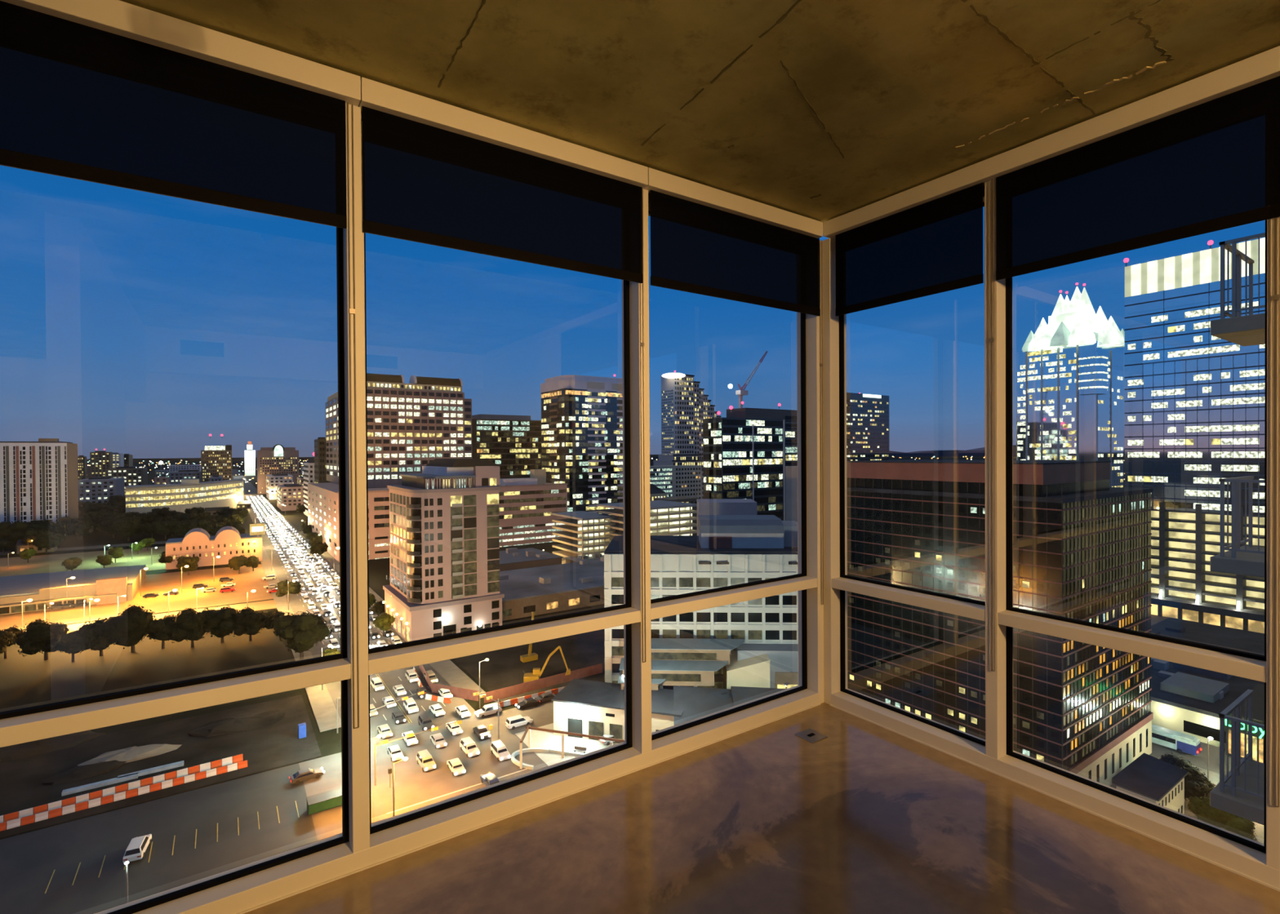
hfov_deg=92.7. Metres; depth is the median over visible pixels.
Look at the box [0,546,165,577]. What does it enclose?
parking lot
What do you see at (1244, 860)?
trim
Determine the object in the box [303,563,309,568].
car
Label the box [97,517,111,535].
tree
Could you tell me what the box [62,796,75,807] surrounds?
barrier
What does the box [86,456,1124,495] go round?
city lights
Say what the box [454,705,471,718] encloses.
car
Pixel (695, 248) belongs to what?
roller shade
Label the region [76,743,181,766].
heap
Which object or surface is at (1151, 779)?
building
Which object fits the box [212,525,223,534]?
tree
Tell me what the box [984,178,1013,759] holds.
trim
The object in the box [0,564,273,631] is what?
parking lot
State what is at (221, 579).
car
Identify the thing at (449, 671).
sidewalk
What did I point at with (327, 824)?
sidewalk
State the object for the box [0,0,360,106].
trim
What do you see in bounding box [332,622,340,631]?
car
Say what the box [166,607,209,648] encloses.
tree
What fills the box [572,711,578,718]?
wall light
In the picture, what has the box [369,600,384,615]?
tree
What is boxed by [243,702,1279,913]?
floor
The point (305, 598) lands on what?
car
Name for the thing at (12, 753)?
heap
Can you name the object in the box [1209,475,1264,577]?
balcony
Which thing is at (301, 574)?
car
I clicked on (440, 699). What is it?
barrier
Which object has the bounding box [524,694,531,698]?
barrier
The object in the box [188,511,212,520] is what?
tree
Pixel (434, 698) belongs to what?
barrier
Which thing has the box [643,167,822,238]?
trim
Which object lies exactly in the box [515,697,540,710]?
car
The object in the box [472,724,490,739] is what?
car
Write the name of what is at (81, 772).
heap
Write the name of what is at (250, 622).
tree
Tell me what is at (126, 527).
tree
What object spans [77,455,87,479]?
office building
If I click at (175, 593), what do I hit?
car
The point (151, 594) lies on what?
car
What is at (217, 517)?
tree
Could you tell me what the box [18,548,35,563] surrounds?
tree
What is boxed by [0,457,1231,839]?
ground
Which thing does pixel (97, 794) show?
barrier
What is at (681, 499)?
building
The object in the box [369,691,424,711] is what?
traffic signal
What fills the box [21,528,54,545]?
tree
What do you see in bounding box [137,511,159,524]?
tree
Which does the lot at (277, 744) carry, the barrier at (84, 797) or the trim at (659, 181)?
the barrier at (84, 797)
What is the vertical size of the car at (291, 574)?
1.409 m
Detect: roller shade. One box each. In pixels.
[0,0,346,228]
[361,106,643,283]
[648,190,820,315]
[835,182,984,316]
[995,75,1279,280]
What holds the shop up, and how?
on the ground
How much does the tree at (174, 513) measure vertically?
12.604 m
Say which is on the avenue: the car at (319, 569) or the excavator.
the car at (319, 569)
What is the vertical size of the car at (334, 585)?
1.739 m
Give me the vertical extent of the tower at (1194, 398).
134.452 m
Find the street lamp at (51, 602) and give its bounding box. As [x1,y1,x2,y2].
[44,602,53,621]
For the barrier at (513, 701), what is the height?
1.000 m
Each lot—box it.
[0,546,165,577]
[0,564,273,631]
[0,694,321,839]
[0,763,317,913]
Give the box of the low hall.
[1151,617,1264,748]
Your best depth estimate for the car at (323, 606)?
203.99 m
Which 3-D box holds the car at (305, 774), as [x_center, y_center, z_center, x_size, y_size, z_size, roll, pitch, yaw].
[-53.215,50.795,97.623,4.840,1.409,1.820,-1,1,-38]
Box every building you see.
[0,564,146,614]
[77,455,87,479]
[78,476,124,503]
[89,448,112,477]
[106,466,147,496]
[112,453,124,468]
[124,453,133,466]
[124,478,243,513]
[168,463,200,472]
[168,470,201,484]
[209,475,222,481]
[256,444,298,494]
[266,473,293,499]
[276,484,303,511]
[297,476,303,484]
[302,452,314,516]
[307,469,567,562]
[314,437,328,483]
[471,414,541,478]
[499,556,604,621]
[551,679,684,743]
[617,638,798,690]
[649,484,666,501]
[653,496,699,535]
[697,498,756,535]
[702,401,797,520]
[1111,752,1188,814]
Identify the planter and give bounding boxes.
[511,747,586,769]
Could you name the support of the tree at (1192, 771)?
on the pavement
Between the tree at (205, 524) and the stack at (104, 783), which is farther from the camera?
the tree at (205, 524)
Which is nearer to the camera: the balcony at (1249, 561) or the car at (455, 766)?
the balcony at (1249, 561)
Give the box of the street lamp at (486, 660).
[479,658,488,708]
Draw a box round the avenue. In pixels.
[231,469,534,819]
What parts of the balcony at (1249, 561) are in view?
post, post, post, railing, post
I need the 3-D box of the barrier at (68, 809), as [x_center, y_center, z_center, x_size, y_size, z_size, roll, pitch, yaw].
[-83.112,51.269,88.806,1.358,1.000,0.600,-1,1,-36]
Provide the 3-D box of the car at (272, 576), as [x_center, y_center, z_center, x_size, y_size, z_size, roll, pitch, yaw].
[-154.191,50.041,253.472,5.040,1.739,1.920,-1,1,-34]
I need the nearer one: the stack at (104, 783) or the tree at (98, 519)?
the stack at (104, 783)
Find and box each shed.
[499,547,563,571]
[564,553,604,563]
[673,685,785,725]
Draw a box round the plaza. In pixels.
[515,723,617,766]
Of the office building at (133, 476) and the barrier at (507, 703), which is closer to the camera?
the barrier at (507, 703)
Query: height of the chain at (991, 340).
2.386 m
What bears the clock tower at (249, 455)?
on the ground
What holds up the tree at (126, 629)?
on the ground
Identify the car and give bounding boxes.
[47,604,62,609]
[58,603,74,608]
[69,601,88,608]
[123,834,151,863]
[142,592,159,598]
[162,591,178,595]
[192,582,208,589]
[200,587,217,592]
[218,577,234,582]
[219,586,235,593]
[221,582,235,586]
[262,574,275,580]
[263,583,277,589]
[266,588,276,593]
[282,558,288,564]
[286,567,292,572]
[288,552,293,557]
[288,767,324,784]
[289,572,296,576]
[294,562,300,568]
[297,567,303,573]
[298,555,304,559]
[299,571,306,577]
[300,590,306,595]
[302,577,308,582]
[302,595,310,603]
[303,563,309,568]
[304,580,311,585]
[307,583,314,590]
[307,601,315,609]
[311,574,319,580]
[311,588,318,595]
[312,608,320,615]
[314,563,320,568]
[315,581,322,586]
[315,595,322,602]
[316,566,322,572]
[320,585,327,591]
[320,604,328,610]
[323,591,330,596]
[324,575,331,581]
[324,609,331,616]
[327,580,333,585]
[327,595,335,603]
[328,616,337,623]
[328,638,339,648]
[329,569,336,574]
[331,582,337,589]
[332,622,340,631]
[333,574,339,578]
[333,601,340,608]
[369,631,379,639]
[369,703,377,716]
[370,614,378,619]
[370,676,384,691]
[377,640,387,646]
[377,724,392,738]
[382,695,396,708]
[384,628,393,636]
[386,744,403,761]
[391,635,402,644]
[391,710,405,724]
[392,684,406,696]
[401,730,417,746]
[403,697,418,714]
[405,669,417,683]
[415,686,428,698]
[416,749,435,771]
[417,712,434,731]
[423,670,437,683]
[429,703,444,716]
[430,733,447,748]
[438,688,453,697]
[445,720,462,735]
[446,758,465,776]
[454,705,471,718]
[459,737,479,757]
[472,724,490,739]
[474,702,502,718]
[480,772,499,786]
[490,740,511,761]
[505,715,533,729]
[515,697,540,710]
[533,692,555,704]
[599,734,614,746]
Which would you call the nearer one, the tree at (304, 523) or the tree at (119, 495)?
the tree at (304, 523)
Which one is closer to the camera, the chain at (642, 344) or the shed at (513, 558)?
the chain at (642, 344)
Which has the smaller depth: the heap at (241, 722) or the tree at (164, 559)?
the heap at (241, 722)
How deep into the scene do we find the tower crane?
351.52 m
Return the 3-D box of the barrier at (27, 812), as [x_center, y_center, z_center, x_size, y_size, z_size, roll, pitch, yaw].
[-88.300,51.260,87.794,1.439,1.100,0.600,-1,1,-37]
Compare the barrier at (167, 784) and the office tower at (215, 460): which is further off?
the office tower at (215, 460)
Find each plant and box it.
[181,479,199,484]
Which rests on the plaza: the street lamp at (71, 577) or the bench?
the bench
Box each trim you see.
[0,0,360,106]
[94,685,817,913]
[358,76,648,187]
[622,189,651,754]
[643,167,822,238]
[823,45,1279,239]
[831,688,1279,888]
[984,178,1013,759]
[1266,217,1279,871]
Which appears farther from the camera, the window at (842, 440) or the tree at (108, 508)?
the tree at (108, 508)
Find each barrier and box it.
[0,815,4,822]
[0,822,6,831]
[4,811,18,822]
[6,817,21,829]
[18,807,33,818]
[21,814,35,826]
[33,804,48,814]
[35,810,48,822]
[48,800,62,810]
[48,807,62,818]
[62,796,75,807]
[62,804,75,815]
[75,793,88,804]
[75,800,88,812]
[88,790,102,800]
[88,797,101,808]
[101,794,113,804]
[102,786,115,796]
[113,791,125,801]
[115,783,128,793]
[125,788,137,798]
[128,780,140,790]
[137,785,149,795]
[140,777,152,787]
[150,782,161,792]
[152,773,164,784]
[161,779,173,789]
[164,770,176,781]
[173,776,183,786]
[177,768,187,777]
[184,773,195,783]
[188,764,199,774]
[195,770,205,780]
[200,762,210,772]
[206,768,216,777]
[210,759,221,768]
[217,765,226,774]
[222,756,232,766]
[226,762,237,772]
[232,754,243,763]
[237,760,247,769]
[425,693,431,700]
[431,695,437,701]
[437,696,444,702]
[443,697,451,703]
[502,699,511,706]
[510,697,517,705]
[517,696,524,703]
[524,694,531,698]
[531,693,537,698]
[551,688,558,694]
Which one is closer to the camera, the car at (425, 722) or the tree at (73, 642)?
the car at (425, 722)
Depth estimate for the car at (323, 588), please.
232.85 m
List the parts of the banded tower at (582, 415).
crown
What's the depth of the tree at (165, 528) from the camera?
373.37 m
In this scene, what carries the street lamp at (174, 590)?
on the ground
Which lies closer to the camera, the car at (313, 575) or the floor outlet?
the floor outlet
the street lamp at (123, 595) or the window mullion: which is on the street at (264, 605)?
the street lamp at (123, 595)
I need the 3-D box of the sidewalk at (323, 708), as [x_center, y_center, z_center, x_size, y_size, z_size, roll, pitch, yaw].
[-140.600,51.153,235.966,4.000,0.560,292.000,-1,1,-34]
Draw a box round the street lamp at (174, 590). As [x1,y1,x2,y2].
[168,589,177,615]
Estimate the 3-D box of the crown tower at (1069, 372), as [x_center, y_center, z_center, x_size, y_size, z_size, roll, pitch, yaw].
[281.442,-31.206,397.312,52.581,162.080,53.372,-1,1,-34]
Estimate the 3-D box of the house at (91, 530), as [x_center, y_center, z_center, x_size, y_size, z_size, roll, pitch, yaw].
[-379.281,47.566,410.853,16.751,7.200,9.800,-1,1,-34]
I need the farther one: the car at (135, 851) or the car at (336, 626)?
the car at (336, 626)
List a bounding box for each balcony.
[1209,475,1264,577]
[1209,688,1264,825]
[1210,232,1265,346]
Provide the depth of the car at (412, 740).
108.95 m
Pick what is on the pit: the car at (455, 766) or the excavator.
the excavator
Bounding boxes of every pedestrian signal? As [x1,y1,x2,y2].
[387,768,391,787]
[488,724,492,742]
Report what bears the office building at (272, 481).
on the ground
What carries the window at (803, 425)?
attached to the trim at (246, 892)
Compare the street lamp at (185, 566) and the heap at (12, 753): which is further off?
the street lamp at (185, 566)
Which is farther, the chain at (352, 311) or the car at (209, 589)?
the car at (209, 589)
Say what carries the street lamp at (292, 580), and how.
on the sidewalk at (323, 708)
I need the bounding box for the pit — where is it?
[453,607,604,702]
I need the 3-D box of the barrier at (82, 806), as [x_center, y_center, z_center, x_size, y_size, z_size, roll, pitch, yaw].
[-81.970,51.255,89.640,1.358,1.000,0.600,-1,1,-36]
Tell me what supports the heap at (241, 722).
on the lot at (277, 744)
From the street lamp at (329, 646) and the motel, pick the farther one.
the motel
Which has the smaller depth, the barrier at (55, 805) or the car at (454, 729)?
the barrier at (55, 805)
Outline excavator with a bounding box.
[523,645,570,682]
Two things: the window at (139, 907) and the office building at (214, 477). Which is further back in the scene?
the office building at (214, 477)
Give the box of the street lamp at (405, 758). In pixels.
[392,756,408,816]
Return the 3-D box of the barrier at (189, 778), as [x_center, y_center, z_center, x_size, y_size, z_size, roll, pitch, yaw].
[-71.694,51.131,97.148,1.358,1.000,0.600,-1,1,-36]
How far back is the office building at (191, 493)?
502.91 m
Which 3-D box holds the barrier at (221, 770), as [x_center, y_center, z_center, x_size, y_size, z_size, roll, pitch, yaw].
[-68.268,51.090,99.651,1.358,1.000,0.600,-1,1,-36]
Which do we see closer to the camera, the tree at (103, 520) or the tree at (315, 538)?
the tree at (315, 538)
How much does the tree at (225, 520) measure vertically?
10.326 m
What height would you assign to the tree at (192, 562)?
8.679 m
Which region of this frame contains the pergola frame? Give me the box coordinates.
[520,724,624,768]
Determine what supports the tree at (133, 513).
on the ground
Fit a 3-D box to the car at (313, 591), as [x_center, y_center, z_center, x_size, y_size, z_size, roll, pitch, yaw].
[-120.787,50.022,226.463,1.920,1.739,5.150,-1,1,-33]
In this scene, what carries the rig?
on the pit
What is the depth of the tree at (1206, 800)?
97.34 m
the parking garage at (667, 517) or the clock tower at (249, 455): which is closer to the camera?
the parking garage at (667, 517)
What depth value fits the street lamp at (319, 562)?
245.04 m
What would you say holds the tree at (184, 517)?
on the ground
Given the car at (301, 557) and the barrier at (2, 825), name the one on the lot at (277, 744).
the barrier at (2, 825)
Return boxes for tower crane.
[728,351,767,408]
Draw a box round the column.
[796,238,847,704]
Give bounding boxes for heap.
[0,730,106,762]
[41,760,126,786]
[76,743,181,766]
[187,710,285,737]
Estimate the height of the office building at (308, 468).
53.739 m
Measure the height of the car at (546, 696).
1.409 m
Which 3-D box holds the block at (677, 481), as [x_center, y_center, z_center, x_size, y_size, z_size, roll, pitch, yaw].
[22.416,27.403,449.094,49.511,41.837,12.100,-1,1,-34]
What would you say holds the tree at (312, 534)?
on the sidewalk at (449, 671)
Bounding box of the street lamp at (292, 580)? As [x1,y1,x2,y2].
[288,580,295,609]
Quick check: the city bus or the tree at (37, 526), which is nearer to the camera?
the city bus
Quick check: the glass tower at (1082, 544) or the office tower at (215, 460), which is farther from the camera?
the office tower at (215, 460)
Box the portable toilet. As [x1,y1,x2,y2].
[297,722,306,738]
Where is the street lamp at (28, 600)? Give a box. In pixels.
[22,599,32,628]
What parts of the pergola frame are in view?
post, post, post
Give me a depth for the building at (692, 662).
120.07 m
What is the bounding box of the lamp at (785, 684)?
[782,682,789,689]
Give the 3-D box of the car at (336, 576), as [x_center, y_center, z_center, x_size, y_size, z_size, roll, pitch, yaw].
[-126.618,50.004,254.339,1.820,1.409,4.950,-1,1,-35]
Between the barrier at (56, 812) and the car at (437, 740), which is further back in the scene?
the car at (437, 740)
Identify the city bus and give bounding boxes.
[1151,724,1202,755]
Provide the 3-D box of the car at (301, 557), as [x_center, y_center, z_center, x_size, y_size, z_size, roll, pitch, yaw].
[-166.738,49.728,300.768,1.920,1.739,5.150,-1,1,-34]
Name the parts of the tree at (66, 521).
crown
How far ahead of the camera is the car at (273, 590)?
228.79 m
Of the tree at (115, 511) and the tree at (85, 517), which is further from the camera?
the tree at (115, 511)
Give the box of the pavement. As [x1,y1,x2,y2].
[1157,756,1264,844]
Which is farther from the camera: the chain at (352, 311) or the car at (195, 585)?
the car at (195, 585)
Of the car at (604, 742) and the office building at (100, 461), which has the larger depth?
the office building at (100, 461)
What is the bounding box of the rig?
[520,612,537,662]
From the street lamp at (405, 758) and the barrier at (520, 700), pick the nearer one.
the street lamp at (405, 758)
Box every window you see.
[0,226,351,913]
[364,232,640,834]
[648,204,817,740]
[831,196,985,746]
[997,219,1266,853]
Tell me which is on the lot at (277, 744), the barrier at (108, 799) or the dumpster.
the barrier at (108, 799)
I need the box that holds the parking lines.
[44,795,371,893]
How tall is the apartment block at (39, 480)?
63.449 m
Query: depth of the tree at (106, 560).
277.26 m
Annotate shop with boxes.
[1225,684,1264,763]
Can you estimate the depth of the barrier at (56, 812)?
87.84 m
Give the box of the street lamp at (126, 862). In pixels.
[124,861,128,903]
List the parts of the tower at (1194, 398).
lit crown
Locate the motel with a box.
[165,526,262,569]
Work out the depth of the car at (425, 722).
115.30 m
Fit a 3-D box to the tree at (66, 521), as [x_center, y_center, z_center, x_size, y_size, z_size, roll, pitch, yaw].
[-367.992,44.459,392.754,13.373,13.555,14.154,0,0,2]
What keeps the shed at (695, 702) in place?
on the ground
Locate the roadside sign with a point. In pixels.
(255, 529)
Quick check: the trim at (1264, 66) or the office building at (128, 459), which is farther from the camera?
the office building at (128, 459)
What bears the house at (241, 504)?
on the ground
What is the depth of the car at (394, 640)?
165.60 m
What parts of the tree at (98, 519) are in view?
crown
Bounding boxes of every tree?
[0,520,35,551]
[0,540,16,554]
[0,625,26,658]
[11,618,69,660]
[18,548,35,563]
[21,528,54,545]
[28,518,55,526]
[30,522,57,534]
[31,533,61,554]
[48,522,68,534]
[52,629,93,662]
[53,533,65,542]
[55,515,81,537]
[60,556,82,570]
[65,523,89,541]
[67,519,93,539]
[74,514,95,525]
[77,617,116,656]
[78,501,90,506]
[78,508,91,513]
[78,512,88,517]
[82,502,102,508]
[88,502,109,511]
[93,514,114,531]
[95,554,113,568]
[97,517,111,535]
[98,504,122,511]
[98,604,155,652]
[106,494,124,505]
[106,513,142,539]
[107,509,123,514]
[107,546,124,563]
[109,496,125,506]
[110,500,125,512]
[111,515,141,541]
[116,511,133,516]
[128,541,146,554]
[130,511,142,515]
[134,523,145,537]
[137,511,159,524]
[138,537,155,550]
[142,613,177,648]
[151,506,169,518]
[151,520,177,539]
[157,551,178,564]
[160,515,182,521]
[166,510,183,516]
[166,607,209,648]
[173,519,193,536]
[175,555,199,575]
[177,512,188,516]
[180,514,189,521]
[183,506,205,514]
[187,518,215,533]
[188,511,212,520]
[196,605,239,643]
[199,516,220,534]
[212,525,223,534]
[215,507,235,515]
[215,515,225,519]
[216,516,231,524]
[216,520,226,527]
[221,510,231,515]
[222,513,245,524]
[225,520,243,527]
[226,554,249,573]
[230,508,248,517]
[230,607,267,640]
[234,525,245,533]
[244,555,259,571]
[263,608,284,635]
[271,610,333,659]
[275,579,302,602]
[296,504,305,515]
[299,520,307,528]
[301,524,311,534]
[305,532,316,539]
[306,533,322,545]
[309,541,328,555]
[320,648,340,657]
[368,593,377,608]
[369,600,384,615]
[372,613,395,635]
[1159,752,1194,768]
[1169,763,1208,799]
[1184,774,1215,801]
[1186,795,1221,825]
[1199,795,1226,827]
[1217,811,1257,840]
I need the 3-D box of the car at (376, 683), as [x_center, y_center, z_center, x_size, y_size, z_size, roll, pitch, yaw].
[-58.142,50.365,135.191,1.920,1.739,5.040,-1,1,-35]
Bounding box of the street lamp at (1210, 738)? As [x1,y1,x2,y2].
[1207,737,1213,779]
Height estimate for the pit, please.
0.420 m
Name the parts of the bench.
seat, backrest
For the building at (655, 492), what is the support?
on the ground
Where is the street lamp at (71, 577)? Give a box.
[66,577,75,608]
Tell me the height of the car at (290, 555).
1.739 m
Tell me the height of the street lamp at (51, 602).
8.330 m
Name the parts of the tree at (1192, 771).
crown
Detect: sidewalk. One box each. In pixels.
[260,543,341,732]
[298,699,553,841]
[306,539,485,694]
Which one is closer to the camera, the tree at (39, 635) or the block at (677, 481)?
the tree at (39, 635)
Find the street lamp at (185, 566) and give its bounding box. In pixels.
[181,565,188,593]
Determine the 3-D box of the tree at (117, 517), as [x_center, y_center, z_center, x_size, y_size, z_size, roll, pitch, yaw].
[-317.890,42.869,376.854,16.133,16.352,15.242,0,0,-1]
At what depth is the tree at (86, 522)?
378.97 m
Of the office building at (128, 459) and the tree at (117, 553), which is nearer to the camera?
the tree at (117, 553)
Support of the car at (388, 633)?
on the avenue
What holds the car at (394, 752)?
on the avenue
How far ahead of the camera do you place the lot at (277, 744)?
105.00 m
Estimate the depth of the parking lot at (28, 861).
81.28 m
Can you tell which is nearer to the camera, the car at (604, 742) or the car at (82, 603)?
the car at (604, 742)
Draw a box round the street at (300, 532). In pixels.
[0,531,303,555]
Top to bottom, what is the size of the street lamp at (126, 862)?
4.852 m
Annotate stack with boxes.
[61,772,138,796]
[117,760,183,777]
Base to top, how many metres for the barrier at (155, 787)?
1.000 m
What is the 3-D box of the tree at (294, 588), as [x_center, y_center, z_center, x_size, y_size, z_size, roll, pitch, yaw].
[-123.747,47.109,215.023,8.685,7.964,8.292,-1,0,-21]
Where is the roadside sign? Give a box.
[249,523,265,536]
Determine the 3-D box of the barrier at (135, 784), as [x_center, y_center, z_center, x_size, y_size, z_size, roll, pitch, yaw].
[-78.781,51.142,95.080,1.439,1.100,0.600,-1,1,-37]
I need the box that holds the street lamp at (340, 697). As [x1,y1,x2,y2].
[336,697,341,733]
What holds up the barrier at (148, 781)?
on the lot at (277, 744)
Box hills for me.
[888,444,1124,457]
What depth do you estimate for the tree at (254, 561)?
269.65 m
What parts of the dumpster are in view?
lid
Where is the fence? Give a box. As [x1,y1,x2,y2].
[418,663,602,703]
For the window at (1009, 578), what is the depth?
2.61 m
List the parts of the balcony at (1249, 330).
post, post, post, railing, post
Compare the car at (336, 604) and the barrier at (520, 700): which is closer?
the barrier at (520, 700)
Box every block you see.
[0,438,78,535]
[154,476,168,484]
[155,470,168,475]
[649,465,701,499]
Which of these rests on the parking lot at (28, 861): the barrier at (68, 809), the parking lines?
the parking lines
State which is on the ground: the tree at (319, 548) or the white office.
the white office
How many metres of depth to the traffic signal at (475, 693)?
111.71 m
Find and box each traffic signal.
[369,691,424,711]
[374,720,462,786]
[473,692,499,738]
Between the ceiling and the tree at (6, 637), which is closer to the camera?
the ceiling
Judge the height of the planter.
0.550 m
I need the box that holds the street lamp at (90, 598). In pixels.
[84,598,92,624]
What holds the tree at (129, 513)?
on the ground
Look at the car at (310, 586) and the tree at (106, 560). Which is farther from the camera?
the tree at (106, 560)
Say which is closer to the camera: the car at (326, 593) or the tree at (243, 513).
the car at (326, 593)
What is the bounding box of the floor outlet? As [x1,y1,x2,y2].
[795,728,827,743]
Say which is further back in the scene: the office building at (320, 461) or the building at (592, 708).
the office building at (320, 461)
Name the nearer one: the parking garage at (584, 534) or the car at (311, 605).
the car at (311, 605)
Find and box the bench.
[573,746,586,753]
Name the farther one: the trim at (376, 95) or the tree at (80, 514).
the tree at (80, 514)
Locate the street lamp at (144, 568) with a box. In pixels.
[140,568,147,596]
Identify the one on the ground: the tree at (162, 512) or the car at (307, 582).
the tree at (162, 512)
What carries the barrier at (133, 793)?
on the lot at (277, 744)
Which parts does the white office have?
penthouse door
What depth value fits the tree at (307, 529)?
379.06 m
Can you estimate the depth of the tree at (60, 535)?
342.04 m
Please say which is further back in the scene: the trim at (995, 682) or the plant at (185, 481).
the plant at (185, 481)
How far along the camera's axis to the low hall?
138.43 m
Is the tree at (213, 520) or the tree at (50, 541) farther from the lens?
the tree at (213, 520)
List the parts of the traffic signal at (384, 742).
mast arm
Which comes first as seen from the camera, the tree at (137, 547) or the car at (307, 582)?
the car at (307, 582)
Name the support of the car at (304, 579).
on the avenue
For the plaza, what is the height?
0.500 m
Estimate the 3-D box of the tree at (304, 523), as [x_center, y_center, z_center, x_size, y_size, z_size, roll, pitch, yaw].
[-223.285,45.919,409.212,8.450,8.545,8.185,-1,1,-29]
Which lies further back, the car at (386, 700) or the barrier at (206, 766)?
the car at (386, 700)
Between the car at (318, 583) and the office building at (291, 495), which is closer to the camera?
the car at (318, 583)
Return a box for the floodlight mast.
[159,461,163,476]
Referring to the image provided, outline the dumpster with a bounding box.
[306,786,342,814]
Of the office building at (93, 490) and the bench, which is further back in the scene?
the office building at (93, 490)
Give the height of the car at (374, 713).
1.409 m
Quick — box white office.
[604,515,798,689]
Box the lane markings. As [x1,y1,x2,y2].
[262,511,527,814]
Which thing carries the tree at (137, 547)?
on the parking lot at (41, 564)
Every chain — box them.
[346,102,359,728]
[640,187,645,662]
[819,240,823,604]
[989,178,995,671]
[1271,216,1279,807]
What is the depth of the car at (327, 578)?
250.24 m
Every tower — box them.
[200,434,231,482]
[244,441,255,475]
[325,373,472,488]
[382,458,504,642]
[540,374,622,528]
[653,370,720,499]
[785,466,797,522]
[846,392,888,461]
[846,459,1153,786]
[1016,282,1124,487]
[1123,237,1265,633]
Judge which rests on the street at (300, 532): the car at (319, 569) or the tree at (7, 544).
the tree at (7, 544)
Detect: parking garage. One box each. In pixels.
[551,511,615,564]
[596,500,697,547]
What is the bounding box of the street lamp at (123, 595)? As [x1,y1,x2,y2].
[117,595,125,616]
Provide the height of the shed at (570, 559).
7.715 m
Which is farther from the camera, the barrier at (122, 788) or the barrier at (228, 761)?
the barrier at (228, 761)
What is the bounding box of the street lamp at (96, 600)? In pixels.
[88,599,99,623]
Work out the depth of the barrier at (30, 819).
86.19 m
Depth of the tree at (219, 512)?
459.48 m
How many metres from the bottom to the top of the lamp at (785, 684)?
15.200 m
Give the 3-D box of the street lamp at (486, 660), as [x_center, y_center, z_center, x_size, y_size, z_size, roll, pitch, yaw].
[-31.941,46.306,124.883,2.070,9.830,0.666,-1,1,-34]
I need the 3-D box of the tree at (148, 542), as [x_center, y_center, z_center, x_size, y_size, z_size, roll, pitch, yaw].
[-269.370,47.638,333.773,6.620,6.879,6.419,0,0,2]
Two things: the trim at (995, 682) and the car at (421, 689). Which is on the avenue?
the car at (421, 689)
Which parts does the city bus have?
panel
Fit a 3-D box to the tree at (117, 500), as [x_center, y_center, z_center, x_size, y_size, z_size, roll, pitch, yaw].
[-464.209,42.449,545.617,15.417,16.383,16.317,0,1,36]
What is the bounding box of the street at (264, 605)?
[23,600,276,634]
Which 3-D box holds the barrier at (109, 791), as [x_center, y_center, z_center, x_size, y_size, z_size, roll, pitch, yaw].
[-81.161,51.171,93.258,1.439,1.100,0.600,-1,1,-37]
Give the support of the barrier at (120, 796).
on the lot at (277, 744)
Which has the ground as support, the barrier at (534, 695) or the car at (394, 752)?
the barrier at (534, 695)
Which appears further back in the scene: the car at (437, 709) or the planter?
the car at (437, 709)
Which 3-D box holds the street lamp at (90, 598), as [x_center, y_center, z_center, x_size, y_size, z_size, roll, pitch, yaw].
[-168.501,47.435,186.367,2.070,8.330,0.666,-1,1,-34]
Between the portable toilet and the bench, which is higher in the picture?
the portable toilet
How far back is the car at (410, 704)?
122.79 m
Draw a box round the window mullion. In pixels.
[342,103,369,853]
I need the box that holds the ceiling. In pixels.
[119,0,1279,235]
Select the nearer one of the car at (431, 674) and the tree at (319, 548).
the car at (431, 674)
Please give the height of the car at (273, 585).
1.409 m
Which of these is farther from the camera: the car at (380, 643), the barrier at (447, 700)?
the car at (380, 643)
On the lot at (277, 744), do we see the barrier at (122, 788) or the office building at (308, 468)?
the barrier at (122, 788)
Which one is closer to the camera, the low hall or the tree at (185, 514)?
the low hall
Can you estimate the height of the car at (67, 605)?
1.409 m
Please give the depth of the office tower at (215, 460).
691.95 m
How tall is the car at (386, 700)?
1.409 m
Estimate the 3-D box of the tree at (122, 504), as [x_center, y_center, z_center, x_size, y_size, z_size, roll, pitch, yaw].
[-434.816,43.634,511.554,13.993,14.179,14.446,-1,1,-38]
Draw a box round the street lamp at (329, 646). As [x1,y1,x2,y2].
[321,644,332,690]
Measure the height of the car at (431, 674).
1.739 m
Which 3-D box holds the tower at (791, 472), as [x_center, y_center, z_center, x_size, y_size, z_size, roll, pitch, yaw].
[94.059,26.695,307.780,37.707,44.574,20.100,-1,1,-34]
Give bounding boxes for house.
[15,539,57,554]
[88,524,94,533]
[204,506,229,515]
[236,500,252,509]
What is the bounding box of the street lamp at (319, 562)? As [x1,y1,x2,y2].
[315,560,321,583]
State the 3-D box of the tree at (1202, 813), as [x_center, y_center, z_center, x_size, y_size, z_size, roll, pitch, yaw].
[91.292,57.753,98.433,4.814,4.994,4.668,-1,1,-38]
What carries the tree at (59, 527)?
on the ground
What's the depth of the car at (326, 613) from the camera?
195.70 m

